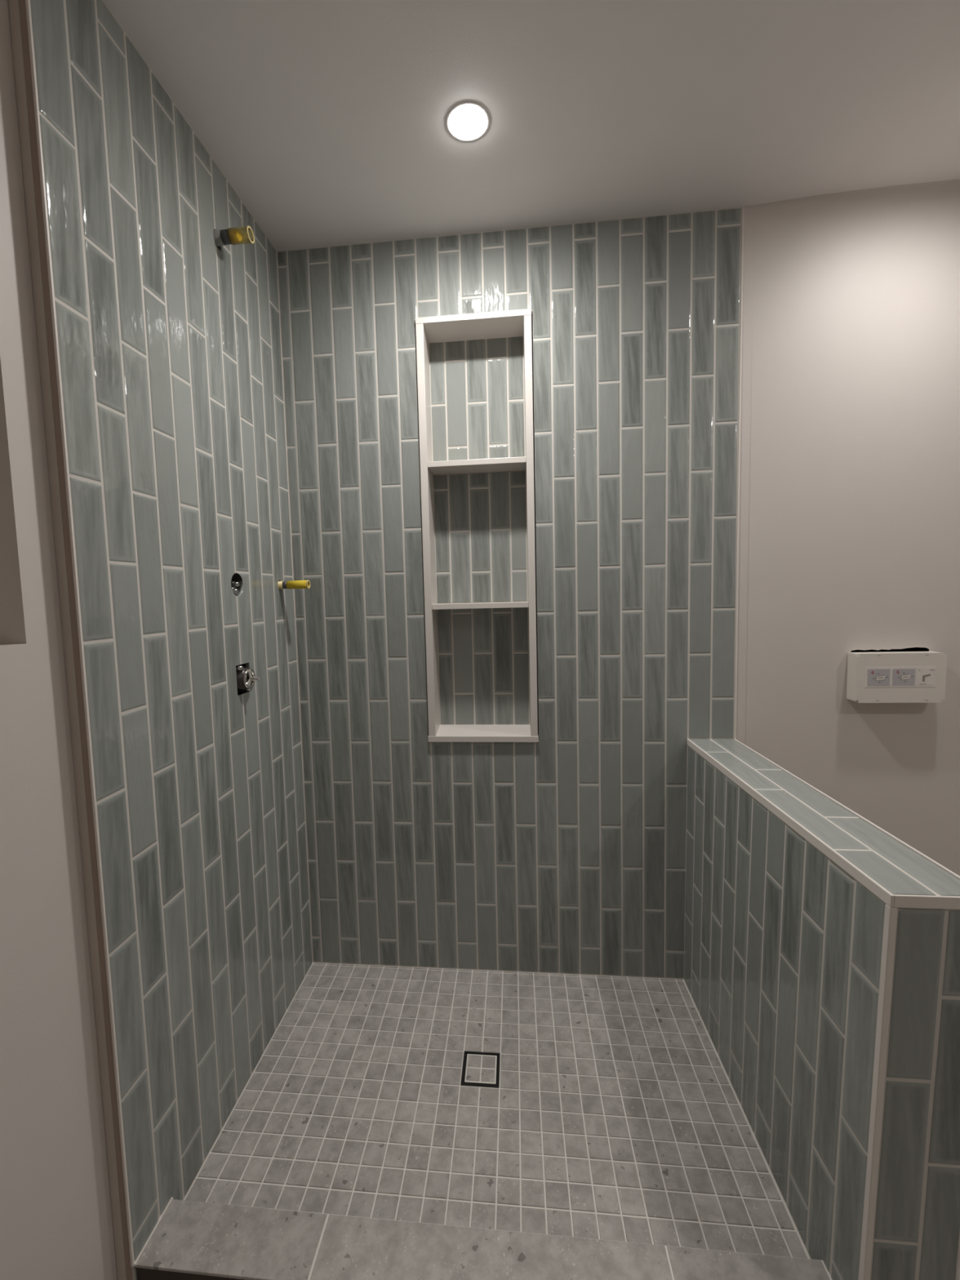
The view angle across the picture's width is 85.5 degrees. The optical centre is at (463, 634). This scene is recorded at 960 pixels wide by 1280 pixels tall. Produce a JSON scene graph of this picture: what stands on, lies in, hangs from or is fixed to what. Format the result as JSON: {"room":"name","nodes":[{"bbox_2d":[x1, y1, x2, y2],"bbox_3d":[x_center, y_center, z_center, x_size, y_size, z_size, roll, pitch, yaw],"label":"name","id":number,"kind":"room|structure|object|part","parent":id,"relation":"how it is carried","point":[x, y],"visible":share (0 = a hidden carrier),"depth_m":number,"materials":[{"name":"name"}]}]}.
{"room":"bathroom","nodes":[
{"label":"bathroom","id":0,"kind":"room"},
{"bbox_2d":[0,0,312,1279],"bbox_3d":[-0.917,0.149,0.198,0.441,2.446,3.110,-1,4,6],"label":"wall","id":1,"kind":"structure","parent":0,"point":[159,344],"depth_m":0.97,"materials":[{"name":"tile"}]},
{"bbox_2d":[213,225,254,246],"bbox_3d":[-0.603,-0.988,1.292,0.157,0.035,0.035,-1,4,6],"label":"pipe stub","id":2,"kind":"object","parent":1,"relation":"attached to","point":[237,235],"visible":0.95,"depth_m":1.28,"materials":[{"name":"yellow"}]},
{"bbox_2d":[231,581,239,594],"bbox_3d":[-0.624,-0.125,1.357,0.066,0.038,0.049,-1,4,6],"label":"valve","id":3,"kind":"object","parent":1,"relation":"attached to","point":[234,584],"visible":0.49,"depth_m":1.35,"materials":[{"name":"grey metal"}]},
{"bbox_2d":[235,666,259,690],"bbox_3d":[-0.595,0.115,1.375,0.111,0.072,0.058,-1,4,6],"label":"mixing valve","id":4,"kind":"object","parent":1,"relation":"attached to","point":[246,677],"visible":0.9,"depth_m":1.36,"materials":[{"name":"grey metal"}]},
{"bbox_3d":[-0.561,0.114,1.374,0.003,0.045,0.045,-1,4,6],"label":"star plate","id":5,"kind":"part","parent":4,"relation":"part of","materials":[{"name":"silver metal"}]},
{"bbox_3d":[-0.551,0.115,1.371,0.024,0.007,0.010,-1,4,6],"label":"stem","id":6,"kind":"part","parent":4,"relation":"part of","materials":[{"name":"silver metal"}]},
{"bbox_2d":[277,579,310,589],"bbox_3d":[-0.554,-0.154,1.598,0.163,0.026,0.026,-1,4,6],"label":"pipe stub","id":7,"kind":"object","parent":1,"relation":"attached to","point":[290,584],"visible":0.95,"depth_m":1.58,"materials":[{"name":"yellow metal"}]},
{"bbox_2d":[183,962,810,1258],"bbox_3d":[0.068,1.209,1.329,1.274,0.108,0.841,-1,4,6],"label":"floor","id":8,"kind":"structure","parent":0,"point":[615,1113],"depth_m":1.25,"materials":[{"name":"tile"}]},
{"bbox_2d":[460,1051,500,1088],"bbox_3d":[0.047,1.152,1.379,0.098,0.003,0.098,-1,4,6],"label":"floor drain","id":9,"kind":"object","parent":8,"relation":"on","point":[482,1069],"visible":1,"depth_m":1.38,"materials":[{"name":"black plastic"}]},
{"bbox_2d":[464,1053,497,1084],"bbox_3d":[0.047,1.152,1.380,0.081,0.002,0.083,-1,4,6],"label":"tray","id":10,"kind":"object","parent":9,"relation":"on","point":[479,1068],"depth_m":1.38,"materials":[{"name":"tile"}]},
{"bbox_2d":[102,0,959,251],"bbox_3d":[0.419,-1.137,0.072,3.172,0.068,3.321,-1,4,6],"label":"ceiling","id":11,"kind":"structure","parent":0,"point":[326,119],"depth_m":1.15,"materials":[{"name":"paint"}]},
{"bbox_2d":[444,100,490,142],"bbox_3d":[0.011,-1.175,1.195,0.104,0.010,0.104,-1,4,6],"label":"recessed light","id":12,"kind":"object","parent":11,"relation":"in","point":[468,120],"visible":1,"depth_m":1.19,"materials":[{"name":"white plastic"}]},
{"bbox_2d":[448,104,487,138],"bbox_3d":[0.011,-1.175,1.195,0.088,0.010,0.088,-1,4,6],"label":"diffuser","id":13,"kind":"object","parent":12,"relation":"attached to","point":[465,121],"depth_m":1.18,"materials":[{"name":"white plastic"}]},
{"bbox_2d":[276,178,959,978],"bbox_3d":[0.761,-0.010,1.675,2.848,2.448,0.251,-1,4,6],"label":"wall","id":14,"kind":"structure","parent":0,"point":[562,852],"depth_m":1.58,"materials":[{"name":"tile"}]},
{"bbox_2d":[415,308,538,742],"bbox_3d":[0.052,-0.319,1.683,0.356,1.321,0.129,-1,4,6],"label":"shower niche","id":15,"kind":"object","parent":14,"relation":"attached to","point":[474,371],"visible":1,"depth_m":1.71,"materials":[{"name":"tile"}]},
{"bbox_3d":[-0.112,-0.316,1.693,0.023,1.284,0.113,-1,4,6],"label":"panel","id":16,"kind":"part","parent":15,"relation":"part of","materials":[{"name":"white stone"}]},
{"bbox_3d":[0.034,-0.963,1.627,0.353,0.028,0.113,-1,4,6],"label":"panel","id":17,"kind":"part","parent":15,"relation":"part of","materials":[{"name":"white stone"}]},
{"bbox_2d":[427,456,526,475],"bbox_3d":[0.046,-0.539,1.657,0.305,0.017,0.105,-1,4,6],"label":"shelf","id":18,"kind":"object","parent":15,"relation":"attached to","point":[509,465],"depth_m":1.63,"materials":[{"name":"white stone"}]},
{"bbox_2d":[431,601,528,609],"bbox_3d":[0.057,-0.096,1.691,0.305,0.017,0.105,-1,4,6],"label":"shelf","id":19,"kind":"object","parent":15,"relation":"attached to","point":[435,605],"depth_m":1.65,"materials":[{"name":"white stone"}]},
{"bbox_3d":[0.068,0.325,1.726,0.356,0.030,0.115,-1,4,6],"label":"sill","id":20,"kind":"part","parent":15,"relation":"part of","materials":[{"name":"white stone"}]},
{"bbox_3d":[0.215,-0.322,1.661,0.022,1.284,0.113,-1,4,6],"label":"panel","id":21,"kind":"part","parent":15,"relation":"part of","materials":[{"name":"white stone"}]},
{"bbox_2d":[846,651,946,702],"bbox_3d":[1.264,0.122,1.522,0.240,0.144,0.051,-1,4,6],"label":"box","id":22,"kind":"object","parent":14,"relation":"attached to","point":[890,677],"visible":1,"depth_m":1.50,"materials":[{"name":"white plastic"}]},
{"bbox_2d":[918,669,934,684],"bbox_3d":[1.329,0.120,1.490,0.042,0.042,0.001,-1,4,6],"label":"print","id":23,"kind":"object","parent":22,"relation":"attached to","point":[925,676],"depth_m":1.49,"materials":[{"name":"grey paper"}]},
{"bbox_2d":[684,738,959,1279],"bbox_3d":[0.749,0.802,1.226,0.174,0.899,0.849,-1,4,6],"label":"wall","id":24,"kind":"structure","parent":0,"point":[822,947],"depth_m":0.92,"materials":[{"name":"tile"}]},
{"bbox_2d":[957,1257,959,1279],"bbox_3d":[0.484,1.355,0.264,3.172,0.040,3.321,-1,4,6],"label":"floor","id":25,"kind":"structure","parent":0,"point":[958,1275],"depth_m":1.03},
{"bbox_2d":[133,1196,831,1279],"bbox_3d":[0.023,1.215,0.950,1.249,0.156,0.107,-1,4,6],"label":"shower threshold","id":26,"kind":"object","parent":25,"relation":"on","point":[190,1240],"visible":1,"depth_m":0.96,"materials":[{"name":"tile"}]}
]}

